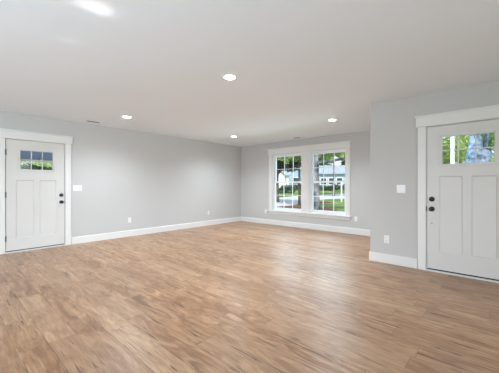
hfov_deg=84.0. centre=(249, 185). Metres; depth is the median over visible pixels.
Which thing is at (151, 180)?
wall
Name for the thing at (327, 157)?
shade tree
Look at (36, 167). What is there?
tree
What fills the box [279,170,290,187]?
house
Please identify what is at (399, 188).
light switch
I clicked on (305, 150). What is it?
trim
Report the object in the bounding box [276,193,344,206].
road
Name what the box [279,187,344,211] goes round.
lawn
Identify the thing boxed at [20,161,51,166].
tree
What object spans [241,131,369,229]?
wall
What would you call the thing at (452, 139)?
porch post
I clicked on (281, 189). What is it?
hedge
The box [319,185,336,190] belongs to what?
hedge
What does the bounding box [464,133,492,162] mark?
leaning tree
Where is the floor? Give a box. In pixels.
[0,221,498,372]
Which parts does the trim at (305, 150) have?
casing, mullion casing, window stool, head casing, casing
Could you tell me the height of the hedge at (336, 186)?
1.545 m
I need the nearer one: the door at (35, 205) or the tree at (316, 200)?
the door at (35, 205)
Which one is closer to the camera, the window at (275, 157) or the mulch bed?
the window at (275, 157)
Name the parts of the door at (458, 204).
casing, recessed panel, head casing, glass frame, recessed panel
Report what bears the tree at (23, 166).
on the lawn
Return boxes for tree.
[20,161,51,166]
[20,164,35,169]
[29,165,50,169]
[276,157,300,201]
[278,156,300,205]
[313,152,344,209]
[319,153,332,165]
[325,152,344,195]
[442,135,469,163]
[461,133,493,150]
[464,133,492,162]
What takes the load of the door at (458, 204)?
in the wall at (393, 130)
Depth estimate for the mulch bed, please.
18.74 m
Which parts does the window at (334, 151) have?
sash, sash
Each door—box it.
[0,128,72,253]
[415,104,498,282]
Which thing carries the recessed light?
in the ceiling
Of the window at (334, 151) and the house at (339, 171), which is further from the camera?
the house at (339, 171)
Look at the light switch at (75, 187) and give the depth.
5.57 m
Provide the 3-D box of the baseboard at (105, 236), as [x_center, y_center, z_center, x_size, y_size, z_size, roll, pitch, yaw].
[-1.900,1.105,7.314,0.016,0.140,4.888,0,0,42]
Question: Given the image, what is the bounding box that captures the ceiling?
[0,0,498,146]
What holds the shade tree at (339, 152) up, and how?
on the lawn
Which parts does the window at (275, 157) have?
sash, sash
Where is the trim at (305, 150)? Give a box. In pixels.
[267,140,351,219]
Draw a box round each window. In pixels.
[273,152,301,211]
[310,148,345,215]
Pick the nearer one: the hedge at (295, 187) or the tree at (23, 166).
the tree at (23, 166)
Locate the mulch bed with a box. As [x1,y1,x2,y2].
[279,206,336,210]
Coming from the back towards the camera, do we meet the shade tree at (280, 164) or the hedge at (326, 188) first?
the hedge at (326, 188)
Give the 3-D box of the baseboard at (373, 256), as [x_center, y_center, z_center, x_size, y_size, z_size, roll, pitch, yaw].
[2.825,1.105,4.911,0.658,0.140,2.140,0,0,42]
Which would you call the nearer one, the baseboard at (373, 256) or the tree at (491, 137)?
the baseboard at (373, 256)
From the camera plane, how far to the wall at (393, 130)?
4.05 m
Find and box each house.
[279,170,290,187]
[289,165,344,186]
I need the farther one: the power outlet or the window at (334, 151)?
the window at (334, 151)
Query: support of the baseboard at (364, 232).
attached to the wall at (254, 158)
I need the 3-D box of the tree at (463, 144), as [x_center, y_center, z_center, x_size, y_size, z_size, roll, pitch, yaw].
[9.092,-0.353,12.973,2.606,4.166,2.582,0,0,42]
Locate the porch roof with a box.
[20,151,51,161]
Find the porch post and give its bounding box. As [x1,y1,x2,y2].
[450,136,454,163]
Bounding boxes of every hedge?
[279,187,295,193]
[281,184,300,189]
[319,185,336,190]
[329,184,344,189]
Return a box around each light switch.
[73,185,81,190]
[396,185,404,192]
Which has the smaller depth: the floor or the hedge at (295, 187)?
the floor
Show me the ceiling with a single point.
(298, 66)
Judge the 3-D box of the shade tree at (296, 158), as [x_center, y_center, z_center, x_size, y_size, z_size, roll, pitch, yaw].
[3.930,-1.179,22.025,3.639,5.819,3.708,0,0,42]
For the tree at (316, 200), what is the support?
on the lawn
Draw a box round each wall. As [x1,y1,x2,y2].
[0,111,240,236]
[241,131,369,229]
[370,80,498,268]
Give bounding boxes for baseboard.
[71,217,240,243]
[241,217,369,235]
[369,251,416,268]
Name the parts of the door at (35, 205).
casing, recessed panel, head casing, glass frame, recessed panel, casing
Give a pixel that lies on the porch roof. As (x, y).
(24, 155)

